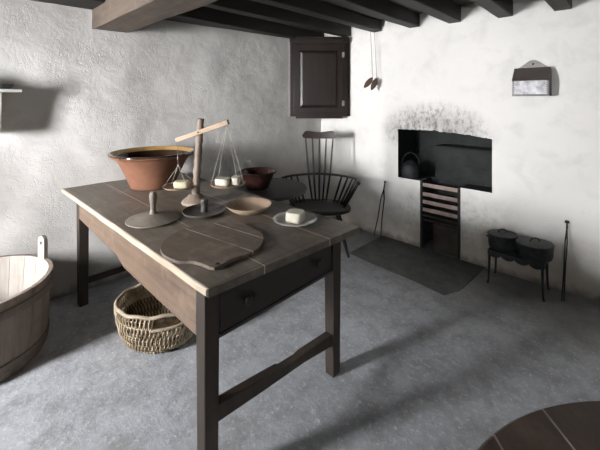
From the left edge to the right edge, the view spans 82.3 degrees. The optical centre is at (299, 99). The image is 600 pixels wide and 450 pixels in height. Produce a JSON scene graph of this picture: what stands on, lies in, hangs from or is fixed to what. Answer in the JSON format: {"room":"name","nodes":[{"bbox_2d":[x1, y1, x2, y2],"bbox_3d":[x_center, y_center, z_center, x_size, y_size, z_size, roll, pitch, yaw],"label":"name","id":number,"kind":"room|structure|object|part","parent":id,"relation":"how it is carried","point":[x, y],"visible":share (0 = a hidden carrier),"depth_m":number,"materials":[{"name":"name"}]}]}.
{"room":"historic interior","nodes":[
{"label":"historic interior","id":0,"kind":"room"},
{"bbox_2d":[0,0,321,299],"bbox_3d":[-1.684,0.300,2.821,0.862,2.340,5.774,0,0,44],"label":"wall","id":1,"kind":"structure","parent":0,"point":[88,94],"depth_m":2.72,"materials":[{"name":"paint"}]},
{"bbox_2d":[0,89,21,128],"bbox_3d":[-2.228,0.074,1.986,0.285,0.292,0.920,0,0,38],"label":"wall shelf","id":2,"kind":"object","parent":1,"relation":"attached to","point":[1,90],"visible":1,"depth_m":2.21,"materials":[{"name":"white paint"}]},
{"bbox_2d":[0,84,13,88],"bbox_3d":[-1.960,-0.087,2.210,0.180,0.030,0.180,0,0,44],"label":"dish","id":3,"kind":"object","parent":2,"relation":"on","point":[2,86],"visible":0.95,"depth_m":2.20,"materials":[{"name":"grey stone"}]},
{"bbox_2d":[92,0,217,32],"bbox_3d":[1.052,-0.632,0.272,7.260,0.180,0.262,0,0,44],"label":"ceiling beam","id":4,"kind":"structure","parent":1,"relation":"attached to","point":[125,16],"depth_m":2.26,"materials":[{"name":"brown wood"}]},
{"bbox_2d":[289,36,349,118],"bbox_3d":[0.217,-0.253,4.034,0.702,0.925,0.331,0,0,-2],"label":"upper cabinet","id":5,"kind":"object","parent":1,"relation":"attached to","point":[319,67],"visible":0.99,"depth_m":3.90,"materials":[{"name":"brown wood"}]},
{"bbox_3d":[-0.120,-0.238,3.900,0.018,0.853,0.024,0,0,-2],"label":"moulding","id":6,"kind":"part","parent":5,"relation":"part of","materials":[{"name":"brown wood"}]},
{"bbox_3d":[0.210,-0.238,3.906,0.436,0.653,0.014,0,0,-2],"label":"door panel","id":7,"kind":"part","parent":5,"relation":"part of","materials":[{"name":"brown wood"}]},
{"bbox_3d":[0.210,-0.238,3.908,0.560,0.781,0.024,0,0,-2],"label":"door","id":8,"kind":"part","parent":5,"relation":"part of","materials":[{"name":"brown wood"}]},
{"bbox_3d":[0.220,-0.685,3.886,0.674,0.060,0.035,0,0,-2],"label":"cornice","id":9,"kind":"part","parent":5,"relation":"part of","materials":[{"name":"brown wood"}]},
{"bbox_2d":[0,229,599,449],"bbox_3d":[0.925,1.510,0.313,8.100,0.120,5.974,0,0,44],"label":"floor","id":10,"kind":"structure","parent":0,"point":[422,368],"depth_m":1.81,"materials":[{"name":"stone"}]},
{"bbox_2d":[0,235,53,382],"bbox_3d":[-1.841,1.168,1.916,0.758,0.564,0.758,0,0,44],"label":"wooden tub","id":11,"kind":"object","parent":10,"relation":"on","point":[26,280],"visible":1,"depth_m":1.93,"materials":[{"name":"brown wood"}]},
{"bbox_2d":[114,283,193,353],"bbox_3d":[-0.855,1.321,2.105,0.524,0.253,0.432,0,0,-7],"label":"basket","id":12,"kind":"object","parent":10,"relation":"on","point":[145,325],"visible":0.71,"depth_m":1.96,"materials":[{"name":"beige wicker"}]},
{"bbox_2d":[61,172,359,449],"bbox_3d":[-0.719,1.050,2.138,2.000,0.800,0.885,0,0,44],"label":"work table","id":13,"kind":"object","parent":10,"relation":"on","point":[212,304],"visible":0.8,"depth_m":1.59,"materials":[{"name":"brown wood"}]},
{"bbox_3d":[-1.542,1.067,2.436,0.064,0.766,0.064,0,0,44],"label":"leg","id":14,"kind":"part","parent":13,"relation":"part of","materials":[{"name":"brown wood"}]},
{"bbox_2d":[107,146,194,190],"bbox_3d":[-1.112,0.518,2.602,0.610,0.263,0.610,0,0,44],"label":"bowl","id":15,"kind":"object","parent":13,"relation":"on","point":[149,168],"visible":0.94,"depth_m":2.44,"materials":[{"name":"ceramic"}]},
{"bbox_2d":[125,191,179,228],"bbox_3d":[-0.798,0.573,1.863,0.272,0.155,0.272,0,0,44],"label":"press","id":16,"kind":"object","parent":13,"relation":"on","point":[154,218],"visible":1,"depth_m":1.83,"materials":[{"name":"brown wood"}]},
{"bbox_3d":[-0.798,0.557,1.863,0.048,0.125,0.048,0,0,44],"label":"handle","id":17,"kind":"part","parent":16,"relation":"part of","materials":[{"name":"brown wood"}]},
{"bbox_2d":[162,118,244,206],"bbox_3d":[-0.595,0.383,2.134,0.510,0.534,0.220,0,0,0],"label":"balance scale","id":18,"kind":"object","parent":13,"relation":"on","point":[194,198],"visible":0.89,"depth_m":2.14,"materials":[{"name":"brown wood"}]},
{"bbox_2d":[173,180,189,188],"bbox_3d":[-0.737,0.523,2.134,0.093,0.042,0.074,0,0,-6],"label":"butter block","id":19,"kind":"object","parent":18,"relation":"on","point":[178,184],"visible":0.95,"depth_m":2.10,"materials":[{"name":"beige food"}]},
{"bbox_2d":[215,177,230,186],"bbox_3d":[-0.477,0.504,2.120,0.091,0.046,0.081,0,0,6],"label":"butter block","id":20,"kind":"object","parent":18,"relation":"on","point":[219,181],"visible":0.98,"depth_m":2.08,"materials":[{"name":"white food"}]},
{"bbox_2d":[231,175,240,184],"bbox_3d":[-0.402,0.502,2.148,0.056,0.046,0.084,0,0,0],"label":"butter block","id":21,"kind":"object","parent":18,"relation":"on","point":[234,178],"visible":0.97,"depth_m":2.11,"materials":[{"name":"white food"}]},
{"bbox_2d":[182,198,225,218],"bbox_3d":[-0.549,0.608,1.971,0.242,0.085,0.242,0,0,44],"label":"candle holder","id":22,"kind":"object","parent":13,"relation":"on","point":[205,210],"visible":1,"depth_m":1.96,"materials":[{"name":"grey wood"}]},
{"bbox_3d":[-0.549,0.604,1.971,0.046,0.077,0.046,0,0,44],"label":"handle","id":23,"kind":"part","parent":22,"relation":"part of","materials":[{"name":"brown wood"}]},
{"bbox_3d":[-0.346,1.067,1.285,0.064,0.766,0.064,0,0,44],"label":"leg","id":24,"kind":"part","parent":13,"relation":"part of","materials":[{"name":"brown wood"}]},
{"bbox_2d":[160,223,263,270],"bbox_3d":[-0.390,0.642,1.554,0.448,0.014,0.440,0,0,35],"label":"board","id":25,"kind":"object","parent":13,"relation":"on","point":[214,246],"visible":1,"depth_m":1.51,"materials":[{"name":"brown wood"}]},
{"bbox_3d":[-0.209,0.795,1.367,0.036,0.042,0.042,0,0,44],"label":"knob","id":26,"kind":"part","parent":13,"relation":"part of","materials":[{"name":"brown wood"}]},
{"bbox_2d":[226,197,271,215],"bbox_3d":[-0.297,0.627,1.998,0.264,0.046,0.264,0,0,44],"label":"wooden bowl","id":27,"kind":"object","parent":13,"relation":"on","point":[246,206],"visible":1,"depth_m":2.04,"materials":[{"name":"brown wood"}]},
{"bbox_3d":[-0.082,0.795,1.552,0.036,0.172,0.670,0,0,44],"label":"drawer","id":28,"kind":"part","parent":13,"relation":"part of","materials":[{"name":"brown wood"}]},
{"bbox_3d":[-0.084,0.790,1.554,0.048,0.216,0.686,0,0,44],"label":"rail","id":29,"kind":"part","parent":13,"relation":"part of","materials":[{"name":"brown wood"}]},
{"bbox_2d":[273,212,316,226],"bbox_3d":[-0.025,0.639,1.828,0.234,0.022,0.234,0,0,44],"label":"plate","id":30,"kind":"object","parent":13,"relation":"on","point":[280,218],"visible":0.73,"depth_m":1.81,"materials":[{"name":"grey ceramic"}]},
{"bbox_2d":[286,208,304,223],"bbox_3d":[-0.025,0.618,1.828,0.094,0.052,0.095,0,0,19],"label":"butter block","id":31,"kind":"object","parent":30,"relation":"on","point":[296,216],"visible":1,"depth_m":1.79,"materials":[{"name":"white food"}]},
{"bbox_3d":[0.092,0.795,1.680,0.036,0.042,0.042,0,0,44],"label":"knob","id":32,"kind":"part","parent":13,"relation":"part of","materials":[{"name":"brown wood"}]},
{"bbox_3d":[0.174,1.067,1.826,0.064,0.766,0.064,0,0,44],"label":"leg","id":33,"kind":"part","parent":13,"relation":"part of","materials":[{"name":"brown wood"}]},
{"bbox_2d":[235,178,306,201],"bbox_3d":[-0.301,1.087,2.876,0.720,0.714,0.720,0,0,24],"label":"round table","id":34,"kind":"object","parent":10,"relation":"on","point":[279,189],"visible":0.27,"depth_m":2.77,"materials":[{"name":"brown wood"}]},
{"bbox_2d":[238,167,276,189],"bbox_3d":[-0.353,0.659,2.857,0.316,0.142,0.316,0,0,44],"label":"bowl","id":35,"kind":"object","parent":34,"relation":"on","point":[255,178],"visible":0.98,"depth_m":2.77,"materials":[{"name":"red ceramic"}]},
{"bbox_2d":[281,131,360,257],"bbox_3d":[0.191,0.893,3.443,0.805,1.121,0.556,0,0,4],"label":"chair","id":36,"kind":"object","parent":10,"relation":"on","point":[325,207],"visible":0.66,"depth_m":3.51,"materials":[{"name":"brown wood"}]},
{"bbox_3d":[0.188,1.058,3.391,0.619,0.046,0.430,0,0,4],"label":"seat","id":37,"kind":"part","parent":36,"relation":"part of","materials":[{"name":"brown wood"}]},
{"bbox_3d":[0.208,0.375,3.697,0.370,0.084,0.048,0,0,4],"label":"crest rail","id":38,"kind":"part","parent":36,"relation":"part of","materials":[{"name":"brown wood"}]},
{"bbox_3d":[0.397,1.262,3.206,0.129,0.383,0.109,0,0,4],"label":"leg","id":39,"kind":"part","parent":36,"relation":"part of","materials":[{"name":"brown wood"}]},
{"bbox_3d":[0.493,0.925,3.322,0.169,0.276,0.033,0,0,8],"label":"arm post","id":40,"kind":"part","parent":36,"relation":"part of","materials":[{"name":"brown wood"}]},
{"bbox_2d":[349,236,484,295],"bbox_3d":[1.002,1.450,3.073,1.015,0.011,0.669,0,0,44],"label":"hearth slab","id":41,"kind":"object","parent":10,"relation":"on","point":[443,274],"visible":1,"depth_m":3.01,"materials":[{"name":"stone"}]},
{"bbox_2d":[373,181,385,236],"bbox_3d":[0.843,1.147,3.619,0.130,0.582,0.046,0,0,0],"label":"tongs","id":42,"kind":"object","parent":41,"relation":"on","point":[383,192],"visible":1,"depth_m":3.62,"materials":[{"name":"black metal"}]},
{"bbox_3d":[0.836,1.193,3.635,0.114,0.490,0.020,0,0,6],"label":"leg","id":43,"kind":"part","parent":42,"relation":"part of","materials":[{"name":"black metal"}]},
{"bbox_3d":[0.868,1.193,3.613,0.056,0.488,0.024,0,0,-24],"label":"leg","id":44,"kind":"part","parent":42,"relation":"part of","materials":[{"name":"black metal"}]},
{"bbox_2d":[420,178,459,258],"bbox_3d":[1.327,1.106,3.249,0.372,0.687,0.053,0,0,44],"label":"grate","id":45,"kind":"object","parent":41,"relation":"on","point":[446,240],"visible":1,"depth_m":3.23,"materials":[{"name":"black metal"}]},
{"bbox_3d":[1.203,1.106,3.348,0.057,0.687,0.022,0,0,44],"label":"post","id":46,"kind":"part","parent":45,"relation":"part of","materials":[{"name":"black metal"}]},
{"bbox_3d":[1.375,1.319,3.230,0.235,0.262,0.015,0,0,44],"label":"ash plate","id":47,"kind":"part","parent":45,"relation":"part of","materials":[{"name":"brown metal"}]},
{"bbox_3d":[1.443,1.118,3.118,0.024,0.664,0.024,0,0,44],"label":"post","id":48,"kind":"part","parent":45,"relation":"part of","materials":[{"name":"black metal"}]},
{"bbox_2d":[486,247,549,301],"bbox_3d":[1.694,1.319,2.671,0.389,0.269,0.229,0,0,44],"label":"iron stand","id":49,"kind":"object","parent":10,"relation":"on","point":[508,256],"visible":0.73,"depth_m":2.61,"materials":[{"name":"black metal"}]},
{"bbox_3d":[1.498,1.322,2.724,0.037,0.264,0.022,0,0,-5],"label":"leg","id":50,"kind":"part","parent":49,"relation":"part of","materials":[{"name":"black metal"}]},
{"bbox_2d":[486,229,518,251],"bbox_3d":[1.622,1.107,2.748,0.205,0.155,0.205,0,0,-45],"label":"pot","id":51,"kind":"object","parent":49,"relation":"on","point":[503,240],"visible":1,"depth_m":2.69,"materials":[{"name":"black metal"}]},
{"bbox_3d":[1.622,1.131,2.748,0.212,0.108,0.182,0,0,0],"label":"pot","id":52,"kind":"part","parent":51,"relation":"part of","materials":[{"name":"metal"}]},
{"bbox_3d":[1.622,1.070,2.748,0.220,0.022,0.190,0,0,0],"label":"lid","id":53,"kind":"part","parent":51,"relation":"part of","materials":[{"name":"metal"}]},
{"bbox_2d":[515,237,554,262],"bbox_3d":[1.767,1.109,2.581,0.237,0.151,0.237,0,0,-45],"label":"pot","id":54,"kind":"object","parent":49,"relation":"on","point":[533,249],"visible":1,"depth_m":2.52,"materials":[{"name":"black metal"}]},
{"bbox_3d":[1.767,1.074,2.581,0.255,0.022,0.219,0,0,0],"label":"lid","id":55,"kind":"part","parent":54,"relation":"part of","materials":[{"name":"metal"}]},
{"bbox_3d":[1.754,1.322,2.477,0.022,0.264,0.037,0,0,2],"label":"leg","id":56,"kind":"part","parent":49,"relation":"part of","materials":[{"name":"black metal"}]},
{"bbox_3d":[1.891,1.322,2.619,0.037,0.264,0.022,0,0,-5],"label":"leg","id":57,"kind":"part","parent":49,"relation":"part of","materials":[{"name":"black metal"}]},
{"bbox_2d":[478,401,599,449],"bbox_3d":[0.738,1.087,0.213,1.256,0.715,1.256,0,0,0],"label":"round table","id":58,"kind":"object","parent":10,"relation":"on","point":[576,425],"visible":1,"depth_m":0.76,"materials":[{"name":"brown wood"}]},
{"bbox_2d":[561,220,569,301],"bbox_3d":[1.946,1.174,2.514,0.180,0.542,0.031,0,0,-45],"label":"tongs","id":59,"kind":"object","parent":10,"relation":"on","point":[567,222],"visible":1,"depth_m":2.51,"materials":[{"name":"black metal"}]},
{"bbox_3d":[1.933,1.202,2.512,0.161,0.487,0.015,0,0,-41],"label":"leg","id":60,"kind":"part","parent":59,"relation":"part of","materials":[{"name":"black metal"}]},
{"bbox_3d":[1.943,1.202,2.507,0.015,0.487,0.153,0,0,44],"label":"leg","id":61,"kind":"part","parent":59,"relation":"part of","materials":[{"name":"black metal"}]},
{"bbox_2d":[318,0,474,20],"bbox_3d":[0.925,-0.910,0.313,8.100,0.120,5.974,0,0,44],"label":"ceiling","id":62,"kind":"structure","parent":0,"point":[459,2],"depth_m":3.05,"materials":[{"name":"brown wood"}]},
{"bbox_2d":[31,0,323,37],"bbox_3d":[-1.532,-0.774,2.606,0.407,0.152,4.874,0,0,44],"label":"joist","id":63,"kind":"object","parent":62,"relation":"attached to","point":[204,16],"visible":0.32,"depth_m":3.22,"materials":[{"name":"brown wood"}]},
{"bbox_2d":[204,0,350,36],"bbox_3d":[-1.139,-0.791,2.228,0.118,0.118,4.874,0,0,44],"label":"joist","id":64,"kind":"object","parent":62,"relation":"attached to","point":[249,8],"visible":0.83,"depth_m":3.16,"materials":[{"name":"brown wood"}]},
{"bbox_2d":[250,0,381,31],"bbox_3d":[-0.851,-0.791,1.951,0.116,0.118,4.874,0,0,44],"label":"joist","id":65,"kind":"object","parent":62,"relation":"attached to","point":[314,8],"visible":1,"depth_m":3.04,"materials":[{"name":"brown wood"}]},
{"bbox_2d":[364,31,372,87],"bbox_3d":[0.725,-0.427,3.635,0.099,0.601,0.022,0,0,4],"label":"wooden scoop","id":66,"kind":"object","parent":65,"relation":"hanging from","point":[368,82],"visible":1,"depth_m":3.63,"materials":[{"name":"brown wood"}]},
{"bbox_3d":[0.725,-0.184,3.635,0.099,0.114,0.021,0,0,4],"label":"scoop blade","id":67,"kind":"part","parent":66,"relation":"part of","materials":[{"name":"brown wood"}]},
{"bbox_2d":[371,33,377,89],"bbox_3d":[0.783,-0.415,3.630,0.072,0.626,0.026,0,0,4],"label":"wooden scoop","id":68,"kind":"object","parent":65,"relation":"hanging from","point":[374,82],"visible":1,"depth_m":3.62,"materials":[{"name":"brown wood"}]},
{"bbox_3d":[0.783,-0.168,3.627,0.072,0.132,0.021,0,0,4],"label":"scoop blade","id":69,"kind":"part","parent":68,"relation":"part of","materials":[{"name":"brown wood"}]},
{"bbox_2d":[327,0,419,27],"bbox_3d":[-0.547,-0.784,1.659,0.118,0.133,4.874,0,0,44],"label":"joist","id":70,"kind":"object","parent":62,"relation":"attached to","point":[385,10],"visible":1,"depth_m":2.93,"materials":[{"name":"brown wood"}]},
{"bbox_2d":[393,0,460,23],"bbox_3d":[-0.266,-0.776,1.389,0.116,0.148,4.874,0,0,44],"label":"joist","id":71,"kind":"object","parent":62,"relation":"attached to","point":[447,11],"visible":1,"depth_m":2.79,"materials":[{"name":"brown wood"}]},
{"bbox_2d":[470,0,512,17],"bbox_3d":[0.029,-0.769,1.105,0.117,0.162,4.874,0,0,44],"label":"joist","id":72,"kind":"object","parent":62,"relation":"attached to","point":[498,8],"visible":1,"depth_m":2.62,"materials":[{"name":"brown wood"}]},
{"bbox_2d":[545,0,571,10],"bbox_3d":[0.302,-0.763,0.843,0.116,0.173,4.874,0,0,44],"label":"joist","id":73,"kind":"object","parent":62,"relation":"attached to","point":[556,5],"visible":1,"depth_m":2.45,"materials":[{"name":"brown wood"}]},
{"bbox_2d":[321,0,599,301],"bbox_3d":[2.742,0.300,1.878,7.250,2.340,0.021,0,0,44],"label":"wall","id":74,"kind":"structure","parent":0,"point":[438,75],"depth_m":2.93,"materials":[{"name":"white paint"}]},
{"bbox_2d":[398,129,491,244],"bbox_3d":[1.473,0.830,3.389,0.895,1.260,0.420,0,0,44],"label":"fireplace","id":75,"kind":"object","parent":74,"relation":"attached to","point":[454,160],"depth_m":3.45,"materials":[{"name":"metal"}]},
{"bbox_2d":[399,152,420,178],"bbox_3d":[1.135,0.668,3.548,0.215,0.255,0.194,0,0,-15],"label":"kettle","id":76,"kind":"object","parent":75,"relation":"on","point":[410,169],"visible":0.99,"depth_m":3.48,"materials":[{"name":"metal"}]},
{"bbox_3d":[1.146,0.600,3.551,0.181,0.120,0.011,0,0,24],"label":"handle","id":77,"kind":"part","parent":76,"relation":"part of","materials":[{"name":"metal"}]},
{"bbox_2d":[512,60,551,95],"bbox_3d":[1.809,-0.174,2.678,0.242,0.285,0.134,0,0,44],"label":"wall box","id":78,"kind":"object","parent":74,"relation":"attached to","point":[534,78],"visible":1,"depth_m":2.65,"materials":[{"name":"brown wood"}]},
{"bbox_3d":[1.794,-0.202,2.663,0.242,0.106,0.093,0,0,44],"label":"lid","id":79,"kind":"part","parent":78,"relation":"part of","materials":[{"name":"brown wood"}]}
]}

